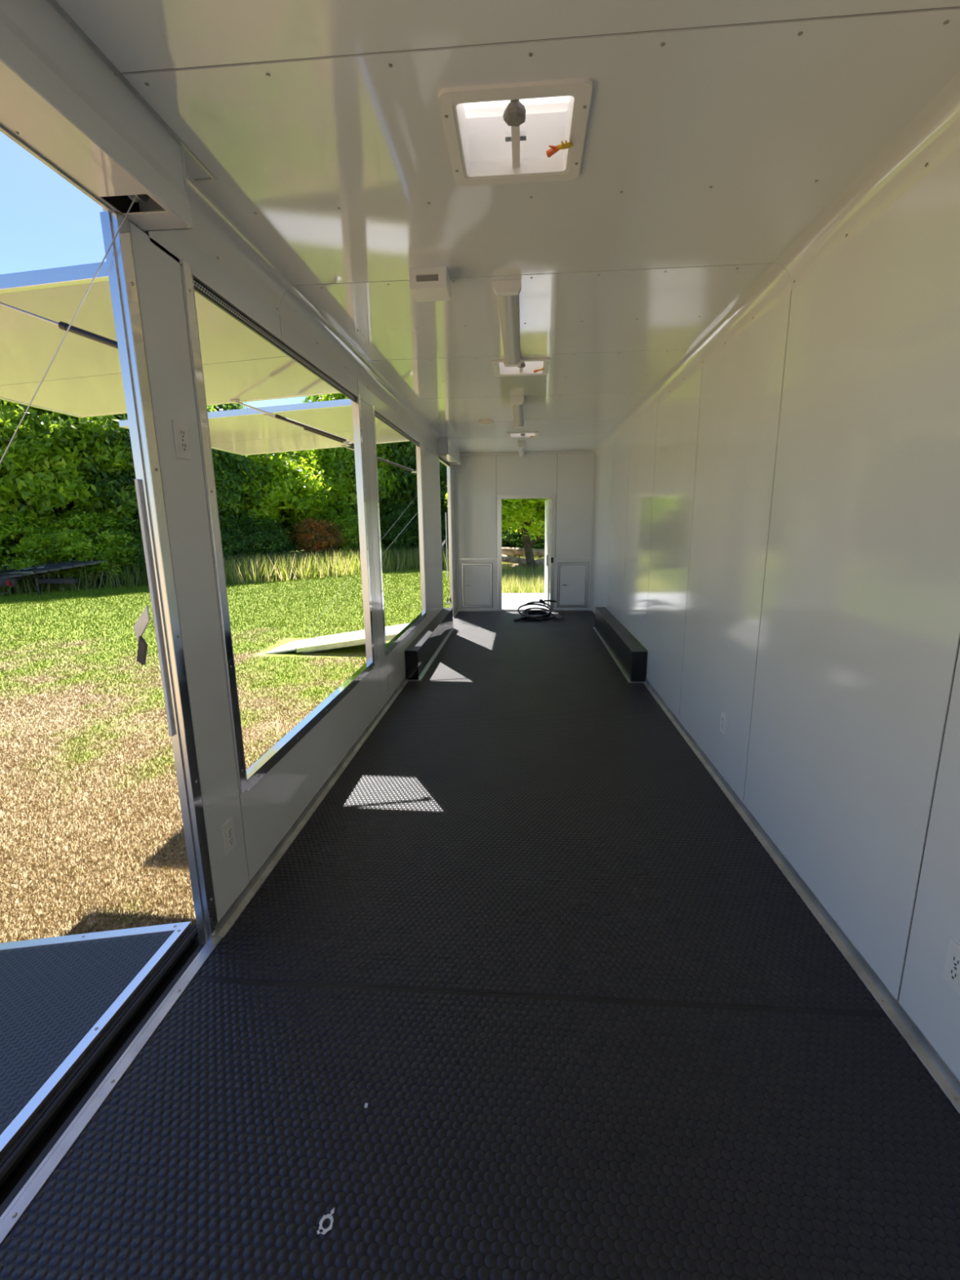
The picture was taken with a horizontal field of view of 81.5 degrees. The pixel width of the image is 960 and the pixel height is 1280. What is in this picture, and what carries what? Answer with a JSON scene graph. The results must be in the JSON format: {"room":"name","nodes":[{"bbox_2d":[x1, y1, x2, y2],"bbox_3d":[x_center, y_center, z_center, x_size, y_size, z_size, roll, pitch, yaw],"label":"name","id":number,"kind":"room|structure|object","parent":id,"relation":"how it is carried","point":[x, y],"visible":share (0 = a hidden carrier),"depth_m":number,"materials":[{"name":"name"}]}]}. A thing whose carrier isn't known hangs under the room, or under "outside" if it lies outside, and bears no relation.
{"room":"cargo space","nodes":[
{"label":"cargo space","id":0,"kind":"room"},
{"bbox_2d":[102,201,457,922],"bbox_3d":[-0.828,-0.591,4.067,0.043,2.645,10.450,0,12,4],"label":"wall","id":1,"kind":"structure","parent":0,"point":[263,815],"depth_m":2.07,"materials":[{"name":"white metal"}]},
{"bbox_2d":[0,0,217,231],"bbox_3d":[-1.032,-1.010,0.244,0.177,0.213,3.140,0,12,4],"label":"housing","id":2,"kind":"object","parent":1,"relation":"attached to","point":[60,103],"visible":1,"depth_m":1.27,"materials":[{"name":"white metal"}]},
{"bbox_2d":[0,195,136,463],"bbox_3d":[-1.982,0.117,1.876,2.160,2.717,0.003,0,12,5],"label":"cable","id":3,"kind":"object","parent":2,"relation":"attached to","point":[132,202],"visible":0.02,"depth_m":1.59,"materials":[{"name":"silver metal"}]},
{"bbox_2d":[0,936,222,1244],"bbox_3d":[-1.157,1.402,0.853,0.236,0.117,2.700,0,12,4],"label":"trim","id":4,"kind":"structure","parent":1,"relation":"attached to","point":[8,1220],"depth_m":1.52,"materials":[{"name":"metal"}]},
{"bbox_2d":[133,479,174,736],"bbox_3d":[-1.061,-0.082,1.759,0.083,0.820,0.021,-1,12,-3],"label":"door holdback","id":5,"kind":"structure","parent":1,"relation":"in","point":[144,620],"depth_m":1.76,"materials":[{"name":"white metal"}]},
{"bbox_2d":[99,210,217,945],"bbox_3d":[-1.006,-0.030,1.798,0.053,2.360,0.052,0,12,4],"label":"trim","id":6,"kind":"structure","parent":1,"relation":"attached to","point":[119,259],"depth_m":1.73,"materials":[{"name":"silver metal"}]},
{"bbox_2d":[0,262,351,444],"bbox_3d":[-1.967,-1.374,3.025,2.031,0.400,1.950,0,12,4],"label":"panel","id":7,"kind":"object","parent":1,"relation":"attached to","point":[84,378],"visible":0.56,"depth_m":2.81,"materials":[{"name":"white"}]},
{"bbox_2d":[172,419,191,460],"bbox_3d":[-0.976,-0.655,1.825,0.009,0.118,0.075,0,12,4],"label":"wall outlet","id":8,"kind":"object","parent":1,"relation":"attached to","point":[181,441],"visible":1,"depth_m":1.82,"materials":[{"name":"white plastic"}]},
{"bbox_2d":[178,428,186,439],"bbox_3d":[-0.975,-0.674,1.821,0.004,0.029,0.034,0,12,4],"label":"socket","id":9,"kind":"object","parent":8,"relation":"attached to","point":[182,432],"depth_m":1.82,"materials":[{"name":"black paint"}]},
{"bbox_2d":[180,441,186,451],"bbox_3d":[-0.974,-0.635,1.829,0.004,0.029,0.034,0,12,4],"label":"socket","id":10,"kind":"object","parent":8,"relation":"attached to","point":[183,444],"depth_m":1.83,"materials":[{"name":"black paint"}]},
{"bbox_2d":[221,816,235,856],"bbox_3d":[-0.958,0.752,2.129,0.009,0.125,0.075,0,12,4],"label":"wall outlet","id":11,"kind":"object","parent":1,"relation":"attached to","point":[228,828],"visible":1,"depth_m":2.12,"materials":[{"name":"white plastic"}]},
{"bbox_2d":[226,826,232,836],"bbox_3d":[-0.957,0.732,2.125,0.004,0.029,0.034,0,12,4],"label":"socket","id":12,"kind":"object","parent":11,"relation":"attached to","point":[229,829],"depth_m":2.12,"materials":[{"name":"black paint"}]},
{"bbox_2d":[227,836,233,846],"bbox_3d":[-0.956,0.771,2.133,0.004,0.029,0.034,0,12,4],"label":"socket","id":13,"kind":"object","parent":11,"relation":"attached to","point":[230,839],"depth_m":2.13,"materials":[{"name":"black paint"}]},
{"bbox_2d":[118,398,416,472],"bbox_3d":[-1.785,-1.871,5.340,2.031,0.400,2.000,0,12,4],"label":"panel","id":14,"kind":"object","parent":1,"relation":"attached to","point":[247,431],"visible":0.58,"depth_m":5.02,"materials":[{"name":"white"}]},
{"bbox_2d":[182,259,374,794],"bbox_3d":[-0.907,-0.521,3.016,0.050,1.920,2.030,0,12,4],"label":"window","id":15,"kind":"structure","parent":1,"relation":"in","point":[248,778],"depth_m":2.32,"materials":[{"name":"silver metal"}]},
{"bbox_2d":[177,171,443,447],"bbox_3d":[-0.666,-2.135,5.262,0.091,0.123,7.449,0,12,4],"label":"trim","id":16,"kind":"structure","parent":1,"relation":"attached to","point":[214,232],"depth_m":2.48,"materials":[{"name":"white metal"}]},
{"bbox_2d":[215,608,458,937],"bbox_3d":[-0.666,0.281,5.724,0.030,0.045,7.560,0,12,4],"label":"baseboard","id":17,"kind":"structure","parent":1,"relation":"attached to","point":[233,912],"depth_m":2.69,"materials":[{"name":"metal"}]},
{"bbox_2d":[308,515,415,643],"bbox_3d":[-1.558,-1.023,7.955,2.055,2.227,0.003,1,12,7],"label":"cable","id":18,"kind":"object","parent":1,"relation":"attached to","point":[415,515],"visible":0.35,"depth_m":8.05,"materials":[{"name":"silver metal"}]},
{"bbox_2d":[306,463,442,633],"bbox_3d":[-1.676,-1.388,8.676,2.402,2.702,0.003,0,12,5],"label":"cable","id":19,"kind":"object","parent":1,"relation":"attached to","point":[442,464],"visible":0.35,"depth_m":8.78,"materials":[{"name":"silver metal"}]},
{"bbox_2d":[372,404,426,655],"bbox_3d":[-0.728,-1.008,5.283,0.050,1.920,1.980,0,12,4],"label":"window","id":20,"kind":"structure","parent":1,"relation":"in","point":[399,637],"depth_m":5.56,"materials":[{"name":"silver metal"}]},
{"bbox_2d":[441,512,447,577],"bbox_3d":[-0.558,-1.477,8.691,0.083,1.000,0.021,-1,12,-3],"label":"door holdback","id":21,"kind":"structure","parent":1,"relation":"in","point":[443,542],"depth_m":8.69,"materials":[{"name":"white metal"}]},
{"bbox_2d":[439,466,454,617],"bbox_3d":[-0.492,-1.383,8.177,0.077,2.330,1.134,0,12,4],"label":"trim","id":22,"kind":"structure","parent":1,"relation":"attached to","point":[448,468],"depth_m":8.65,"materials":[{"name":"silver metal"}]},
{"bbox_2d":[436,436,460,465],"bbox_3d":[-0.439,-2.638,7.834,0.169,0.213,1.410,0,12,4],"label":"housing","id":23,"kind":"object","parent":1,"relation":"attached to","point":[446,450],"visible":0.99,"depth_m":7.37,"materials":[{"name":"white metal"}]},
{"bbox_2d":[446,597,451,604],"bbox_3d":[-0.497,-0.625,8.854,0.080,0.105,0.038,0,12,4],"label":"door frame","id":24,"kind":"structure","parent":1,"relation":"attached to","point":[447,602],"depth_m":8.85,"materials":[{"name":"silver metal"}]},
{"bbox_2d":[0,611,959,1279],"bbox_3d":[0.344,0.658,4.243,2.362,0.101,10.450,0,12,4],"label":"floor","id":25,"kind":"structure","parent":0,"point":[588,1025],"depth_m":1.58,"materials":[{"name":"black rubber"}]},
{"bbox_2d":[316,1207,334,1234],"bbox_3d":[-0.333,1.262,1.210,0.031,0.001,0.050,0,12,4],"label":"ring","id":26,"kind":"object","parent":25,"relation":"on","point":[322,1230],"visible":1,"depth_m":1.20,"materials":[{"name":"white metal"}]},
{"bbox_2d":[404,607,454,680],"bbox_3d":[-0.538,-0.032,6.581,0.148,0.294,2.678,0,12,4],"label":"box","id":27,"kind":"object","parent":25,"relation":"on","point":[420,654],"visible":1,"depth_m":5.92,"materials":[{"name":"black"}]},
{"bbox_2d":[514,599,563,621],"bbox_3d":[0.892,-0.476,8.537,0.739,0.304,0.502,0,12,4],"label":"extension cord","id":28,"kind":"object","parent":25,"relation":"on","point":[525,615],"visible":1,"depth_m":8.56,"materials":[{"name":"black plastic"}]},
{"bbox_2d":[593,607,647,683],"bbox_3d":[1.561,-0.031,6.452,0.160,0.294,2.728,0,12,4],"label":"box","id":29,"kind":"object","parent":25,"relation":"on","point":[629,655],"visible":1,"depth_m":5.74,"materials":[{"name":"black paint"}]},
{"bbox_2d":[46,0,959,453],"bbox_3d":[0.319,-1.924,3.727,2.372,0.093,10.520,0,12,4],"label":"ceiling","id":30,"kind":"structure","parent":0,"point":[718,132],"depth_m":1.63,"materials":[{"name":"white metal"}]},
{"bbox_2d":[408,266,451,302],"bbox_3d":[-0.217,-1.560,2.447,0.160,0.078,0.150,0,12,4],"label":"ceiling box","id":31,"kind":"object","parent":30,"relation":"attached to","point":[426,284],"visible":1,"depth_m":2.38,"materials":[{"name":"white plastic"}]},
{"bbox_2d":[479,419,493,425],"bbox_3d":[0.066,-2.345,6.005,0.150,0.036,0.100,0,12,4],"label":"ceiling box","id":32,"kind":"object","parent":30,"relation":"attached to","point":[481,422],"visible":1,"depth_m":5.96,"materials":[{"name":"white plastic"}]},
{"bbox_2d":[493,279,522,367],"bbox_3d":[0.171,-1.721,3.110,0.125,0.050,1.250,0,12,4],"label":"ceiling light","id":33,"kind":"object","parent":30,"relation":"attached to","point":[507,292],"visible":1,"depth_m":2.85,"materials":[{"name":"white plastic"}]},
{"bbox_2d":[497,297,520,359],"bbox_3d":[0.171,-1.736,3.107,0.105,0.018,1.170,0,12,4],"label":"cover","id":34,"kind":"object","parent":33,"relation":"on","point":[517,308],"depth_m":3.04,"materials":[{"name":"white plastic"}]},
{"bbox_2d":[438,77,592,186],"bbox_3d":[0.099,-1.518,1.546,0.387,0.273,0.401,0,12,4],"label":"ceiling vent","id":35,"kind":"object","parent":30,"relation":"in","point":[525,131],"visible":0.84,"depth_m":1.69,"materials":[{"name":"white plastic"}]},
{"bbox_2d":[510,395,524,427],"bbox_3d":[0.371,-2.217,5.450,0.118,0.062,1.290,0,12,4],"label":"ceiling light","id":36,"kind":"object","parent":30,"relation":"attached to","point":[517,402],"visible":1,"depth_m":5.21,"materials":[{"name":"white plastic"}]},
{"bbox_2d":[511,403,523,422],"bbox_3d":[0.370,-2.238,5.445,0.099,0.018,1.210,0,12,4],"label":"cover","id":37,"kind":"object","parent":36,"relation":"on","point":[522,405],"depth_m":5.45,"materials":[{"name":"white plastic"}]},
{"bbox_2d":[492,357,550,376],"bbox_3d":[0.288,-2.021,3.890,0.387,0.274,0.411,0,12,4],"label":"ceiling vent","id":38,"kind":"object","parent":30,"relation":"in","point":[529,366],"visible":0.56,"depth_m":4.05,"materials":[{"name":"white plastic"}]},
{"bbox_2d":[517,440,525,457],"bbox_3d":[0.609,-2.780,8.126,0.108,0.085,1.200,0,12,4],"label":"ceiling light","id":39,"kind":"object","parent":30,"relation":"attached to","point":[521,444],"visible":1,"depth_m":7.75,"materials":[{"name":"white plastic"}]},
{"bbox_2d":[506,431,538,438],"bbox_3d":[0.538,-2.680,6.966,0.392,0.273,0.401,0,12,4],"label":"ceiling vent","id":40,"kind":"object","parent":30,"relation":"in","point":[518,434],"visible":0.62,"depth_m":7.12,"materials":[{"name":"white plastic"}]},
{"bbox_2d":[453,450,596,611],"bbox_3d":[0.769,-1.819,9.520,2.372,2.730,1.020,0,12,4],"label":"wall","id":41,"kind":"structure","parent":0,"point":[479,478],"depth_m":8.95,"materials":[{"name":"white"}]},
{"bbox_2d":[461,563,493,607],"bbox_3d":[-0.051,-0.910,9.289,0.522,0.742,0.016,0,12,4],"label":"access hatch","id":42,"kind":"object","parent":41,"relation":"attached to","point":[476,578],"visible":1,"depth_m":9.29,"materials":[{"name":"silver metal"}]},
{"bbox_2d":[457,609,592,611],"bbox_3d":[0.735,-0.494,9.318,2.259,0.025,0.012,0,12,4],"label":"baseboard","id":43,"kind":"structure","parent":41,"relation":"attached to","point":[457,610],"depth_m":9.35,"materials":[{"name":"silver metal"}]},
{"bbox_2d":[497,493,555,611],"bbox_3d":[0.786,-1.497,9.546,0.925,1.890,0.900,0,12,4],"label":"door frame","id":44,"kind":"structure","parent":41,"relation":"in","point":[549,503],"depth_m":9.16,"materials":[{"name":"silver metal"}]},
{"bbox_2d":[556,562,588,607],"bbox_3d":[1.524,-0.904,9.165,0.502,0.742,0.018,0,12,4],"label":"access hatch","id":45,"kind":"object","parent":41,"relation":"attached to","point":[572,577],"visible":1,"depth_m":9.16,"materials":[{"name":"silver metal"}]},
{"bbox_2d":[591,146,959,1079],"bbox_3d":[1.483,-0.589,3.921,0.070,2.646,10.520,0,12,4],"label":"wall","id":46,"kind":"structure","parent":0,"point":[779,535],"depth_m":2.00,"materials":[{"name":"white"}]},
{"bbox_2d":[604,605,648,678],"bbox_3d":[1.641,-0.049,6.450,0.004,0.290,2.752,0,12,4],"label":"trim","id":47,"kind":"structure","parent":46,"relation":"attached to","point":[629,632],"depth_m":5.72,"materials":[{"name":"silver metal"}]},
{"bbox_2d":[720,711,726,735],"bbox_3d":[1.380,0.472,3.162,0.009,0.118,0.075,0,12,4],"label":"wall outlet","id":48,"kind":"object","parent":46,"relation":"attached to","point":[723,717],"visible":1,"depth_m":3.15,"materials":[{"name":"white plastic"}]},
{"bbox_2d":[591,71,959,457],"bbox_3d":[1.405,-1.859,3.820,0.089,0.113,10.840,0,12,4],"label":"trim","id":49,"kind":"structure","parent":46,"relation":"attached to","point":[933,135],"depth_m":1.98,"materials":[{"name":"white metal"}]},
{"bbox_2d":[643,678,959,1113],"bbox_3d":[1.285,1.029,2.104,0.030,0.045,6.270,0,12,4],"label":"baseboard","id":50,"kind":"structure","parent":46,"relation":"attached to","point":[949,1083],"depth_m":1.96,"materials":[{"name":"metal"}]},
{"bbox_2d":[942,937,959,996],"bbox_3d":[1.246,0.858,1.456,0.009,0.125,0.075,0,12,4],"label":"wall outlet","id":51,"kind":"object","parent":46,"relation":"attached to","point":[951,971],"visible":1,"depth_m":1.47,"materials":[{"name":"white plastic"}]},
{"bbox_2d":[948,966,959,982],"bbox_3d":[1.244,0.878,1.460,0.004,0.029,0.034,0,12,4],"label":"socket","id":52,"kind":"object","parent":51,"relation":"attached to","point":[953,971],"depth_m":1.46,"materials":[{"name":"black paint"}]},
{"bbox_2d":[951,953,959,969],"bbox_3d":[1.244,0.839,1.452,0.004,0.029,0.034,0,12,4],"label":"socket","id":53,"kind":"object","parent":51,"relation":"attached to","point":[955,957],"depth_m":1.45,"materials":[{"name":"black paint"}]},
{"bbox_3d":[1.050,-2.377,18.461,2.404,0.344,0.404,0,12,4],"label":"fallen log","id":54,"kind":"object","parent":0,"visible":0},
{"bbox_2d":[510,558,544,568],"bbox_3d":[1.686,-2.486,18.319,1.374,0.469,0.314,-1,12,0],"label":"fallen log","id":55,"kind":"object","parent":54,"relation":"on","point":[541,559],"visible":0.12,"depth_m":18.21,"materials":[{"name":"brown wood"}]},
{"bbox_3d":[0.902,-2.699,18.203,1.248,0.471,0.345,0,12,4],"label":"fallen log","id":56,"kind":"object","parent":54,"relation":"on","visible":0},
{"bbox_2d":[502,555,544,565],"bbox_3d":[1.279,-2.596,18.020,1.720,0.402,0.332,0,12,1],"label":"fallen log","id":57,"kind":"object","parent":56,"relation":"on","point":[504,558],"visible":0.54,"depth_m":17.97,"materials":[{"name":"brown wood"}]},
{"label":"outside","id":58,"kind":"structure","parent":0,"visible":0},
{"bbox_2d":[0,550,449,942],"bbox_3d":[1.935,-3.841,24.668,120.000,1.130,130.000,0,12,4],"label":"ground","id":59,"kind":"structure","parent":58,"point":[357,651],"depth_m":5.54,"materials":[{"name":"green plant"}]},
{"bbox_2d":[0,536,15,561],"bbox_3d":[-15.837,-2.555,15.883,4.155,2.729,4.160,-8,14,-30],"label":"leafy bush","id":60,"kind":"object","parent":59,"relation":"on","point":[3,544],"visible":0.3,"depth_m":16.52,"materials":[{"name":"green plant"}]},
{"bbox_2d":[0,402,71,555],"bbox_3d":[-16.532,-5.157,17.620,7.156,7.098,7.164,-2,12,-8],"label":"leafy tree","id":61,"kind":"object","parent":59,"relation":"on","point":[2,493],"visible":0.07,"depth_m":16.98,"materials":[{"name":"green plant"}]},
{"bbox_2d":[0,507,79,591],"bbox_3d":[-14.464,-2.714,17.206,4.158,2.709,4.280,-4,12,-14],"label":"leafy bush","id":62,"kind":"object","parent":59,"relation":"on","point":[29,542],"visible":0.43,"depth_m":16.36,"materials":[{"name":"green plant"}]},
{"bbox_2d":[0,554,107,595],"bbox_3d":[-14.675,-1.988,16.268,6.410,1.185,2.460,1,12,8],"label":"flatbed trailer","id":63,"kind":"object","parent":59,"relation":"on","point":[6,579],"visible":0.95,"depth_m":15.91,"materials":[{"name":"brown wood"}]},
{"bbox_2d":[6,580,11,586],"bbox_3d":[-12.779,-1.534,15.092,0.080,0.140,0.050,1,12,8],"label":"marker lamp","id":64,"kind":"object","parent":63,"relation":"attached to","point":[8,582],"depth_m":15.08,"materials":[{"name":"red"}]},
{"bbox_2d":[0,399,139,553],"bbox_3d":[-14.108,-5.586,18.987,6.925,7.312,6.933,2,12,11],"label":"leafy tree","id":65,"kind":"object","parent":59,"relation":"on","point":[45,489],"visible":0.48,"depth_m":16.70,"materials":[{"name":"green plant"}]},
{"bbox_2d":[16,507,142,586],"bbox_3d":[-12.559,-2.970,18.115,3.924,2.729,3.929,-12,16,-42],"label":"leafy bush","id":66,"kind":"object","parent":59,"relation":"on","point":[73,526],"visible":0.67,"depth_m":17.04,"materials":[{"name":"green plant"}]},
{"bbox_2d":[0,921,198,1187],"bbox_3d":[-2.537,1.611,1.032,2.725,0.497,2.650,0,12,4],"label":"ramp","id":67,"kind":"object","parent":59,"relation":"on","point":[65,1001],"visible":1,"depth_m":1.83,"materials":[{"name":"metal"}]},
{"bbox_2d":[96,515,147,581],"bbox_3d":[-11.080,-3.025,18.932,3.795,2.497,3.794,-3,12,-12],"label":"leafy bush","id":68,"kind":"object","parent":59,"relation":"on","point":[137,522],"visible":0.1,"depth_m":17.67,"materials":[{"name":"green plant"}]},
{"bbox_2d":[51,413,237,536],"bbox_3d":[-12.191,-5.787,20.023,6.402,7.215,6.404,-6,13,-24],"label":"leafy tree","id":69,"kind":"object","parent":59,"relation":"on","point":[128,500],"visible":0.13,"depth_m":17.71,"materials":[{"name":"green plant"}]},
{"bbox_2d":[0,544,448,595],"bbox_3d":[-8.863,-2.476,18.716,24.027,0.984,8.557,-9,15,-36],"label":"grass","id":70,"kind":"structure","parent":59,"relation":"on","point":[303,566],"depth_m":18.81,"materials":[{"name":"green plant"}]},
{"bbox_2d":[218,511,262,565],"bbox_3d":[-9.691,-3.294,20.065,3.557,2.706,3.558,4,13,22],"label":"leafy bush","id":71,"kind":"object","parent":59,"relation":"on","point":[230,537],"visible":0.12,"depth_m":19.57,"materials":[{"name":"green plant"}]},
{"bbox_2d":[206,402,293,529],"bbox_3d":[-10.448,-6.113,21.656,5.928,7.090,5.929,8,15,36],"label":"leafy tree","id":72,"kind":"object","parent":59,"relation":"on","point":[233,498],"visible":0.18,"depth_m":19.97,"materials":[{"name":"green plant"}]},
{"bbox_2d":[222,515,300,563],"bbox_3d":[-8.545,-3.542,21.202,3.320,2.497,3.320,4,13,21],"label":"leafy bush","id":73,"kind":"object","parent":59,"relation":"on","point":[262,534],"visible":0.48,"depth_m":20.49,"materials":[{"name":"green plant"}]},
{"bbox_2d":[221,448,340,546],"bbox_3d":[-8.919,-5.855,22.966,6.182,6.029,6.006,-5,13,-21],"label":"leafy tree","id":74,"kind":"object","parent":59,"relation":"on","point":[295,478],"visible":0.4,"depth_m":21.42,"materials":[{"name":"green plant"}]},
{"bbox_2d":[274,458,357,544],"bbox_3d":[-7.529,-5.804,25.349,5.544,4.855,5.707,7,14,32],"label":"leafy tree","id":75,"kind":"object","parent":59,"relation":"on","point":[331,510],"visible":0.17,"depth_m":23.56,"materials":[{"name":"green plant"}]},
{"bbox_2d":[288,517,346,560],"bbox_3d":[-6.510,-3.851,22.395,2.381,2.284,2.546,4,13,21],"label":"shrub","id":76,"kind":"object","parent":59,"relation":"on","point":[319,530],"visible":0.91,"depth_m":21.73,"materials":[{"name":"red plant"}]},
{"bbox_2d":[296,395,355,473],"bbox_3d":[-5.296,-10.389,30.092,9.327,11.633,9.510,5,14,27],"label":"tree","id":77,"kind":"object","parent":59,"relation":"on","point":[308,398],"visible":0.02,"depth_m":28.58,"materials":[{"name":"green plant"}]},
{"bbox_2d":[265,622,409,653],"bbox_3d":[-1.894,-0.058,8.640,2.635,0.426,0.860,0,12,4],"label":"ramp","id":78,"kind":"object","parent":59,"relation":"on","point":[355,637],"visible":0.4,"depth_m":8.45,"materials":[{"name":"metal"}]},
{"bbox_2d":[309,505,386,555],"bbox_3d":[-5.776,-4.387,24.222,3.462,2.939,3.466,5,14,27],"label":"leafy bush","id":79,"kind":"object","parent":59,"relation":"on","point":[348,522],"visible":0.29,"depth_m":23.05,"materials":[{"name":"green plant"}]},
{"bbox_2d":[302,392,414,530],"bbox_3d":[-5.586,-7.888,26.012,6.108,8.594,6.116,0,12,4],"label":"leafy tree","id":80,"kind":"object","parent":59,"relation":"on","point":[340,460],"visible":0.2,"depth_m":23.95,"materials":[{"name":"green plant"}]},
{"bbox_2d":[350,440,447,526],"bbox_3d":[-3.502,-8.422,27.223,6.877,9.024,6.878,-9,15,-34],"label":"leafy tree","id":81,"kind":"object","parent":59,"relation":"on","point":[407,460],"visible":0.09,"depth_m":24.80,"materials":[{"name":"green plant"}]},
{"bbox_2d":[379,500,419,556],"bbox_3d":[-3.811,-4.776,25.489,3.794,3.122,3.795,-10,15,-36],"label":"leafy bush","id":82,"kind":"object","parent":59,"relation":"on","point":[388,516],"visible":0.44,"depth_m":24.30,"materials":[{"name":"green plant"}]},
{"bbox_2d":[396,504,448,549],"bbox_3d":[-2.313,-5.018,26.531,3.795,2.914,3.794,-2,12,-7],"label":"leafy bush","id":83,"kind":"object","parent":59,"relation":"on","point":[442,513],"visible":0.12,"depth_m":25.35,"materials":[{"name":"green plant"}]},
{"bbox_2d":[404,443,448,515],"bbox_3d":[-0.975,-8.783,27.715,6.640,9.447,6.641,-4,12,-13],"label":"leafy tree","id":84,"kind":"object","parent":59,"relation":"on","point":[444,473],"visible":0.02,"depth_m":25.44,"materials":[{"name":"green plant"}]},
{"bbox_2d":[441,516,551,558],"bbox_3d":[1.156,-4.749,24.620,5.691,3.330,5.692,2,12,15],"label":"leafy bush","id":85,"kind":"object","parent":59,"relation":"on","point":[513,542],"visible":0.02,"depth_m":22.38,"materials":[{"name":"green plant"}]},
{"bbox_2d":[444,485,551,572],"bbox_3d":[1.642,-3.966,17.059,5.469,4.545,5.313,4,13,20],"label":"leafy tree","id":86,"kind":"object","parent":59,"relation":"on","point":[529,512],"visible":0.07,"depth_m":15.84,"materials":[{"name":"green plant"}]},
{"bbox_2d":[502,593,550,608],"bbox_3d":[0.844,-0.487,10.820,2.300,0.500,2.750,0,12,4],"label":"deck","id":87,"kind":"object","parent":59,"relation":"on","point":[509,601],"visible":0.06,"depth_m":11.08,"materials":[{"name":"metal"}]},
{"bbox_2d":[502,555,550,593],"bbox_3d":[1.768,-2.283,18.027,4.810,0.630,12.074,0,12,4],"label":"meadow grass","id":88,"kind":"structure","parent":59,"relation":"on","point":[517,580],"depth_m":13.89,"materials":[{"name":"green plant"}]},
{"bbox_2d":[502,515,551,559],"bbox_3d":[3.098,-4.611,23.887,5.691,3.330,5.692,-3,12,-11],"label":"leafy bush","id":89,"kind":"object","parent":59,"relation":"on","point":[540,544],"visible":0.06,"depth_m":22.12,"materials":[{"name":"green plant"}]},
{"bbox_2d":[502,546,551,555],"bbox_3d":[1.392,-2.988,18.645,2.623,0.319,0.386,0,12,2],"label":"fallen log","id":90,"kind":"object","parent":59,"relation":"on","point":[505,550],"visible":0.42,"depth_m":18.57,"materials":[{"name":"brown wood"}]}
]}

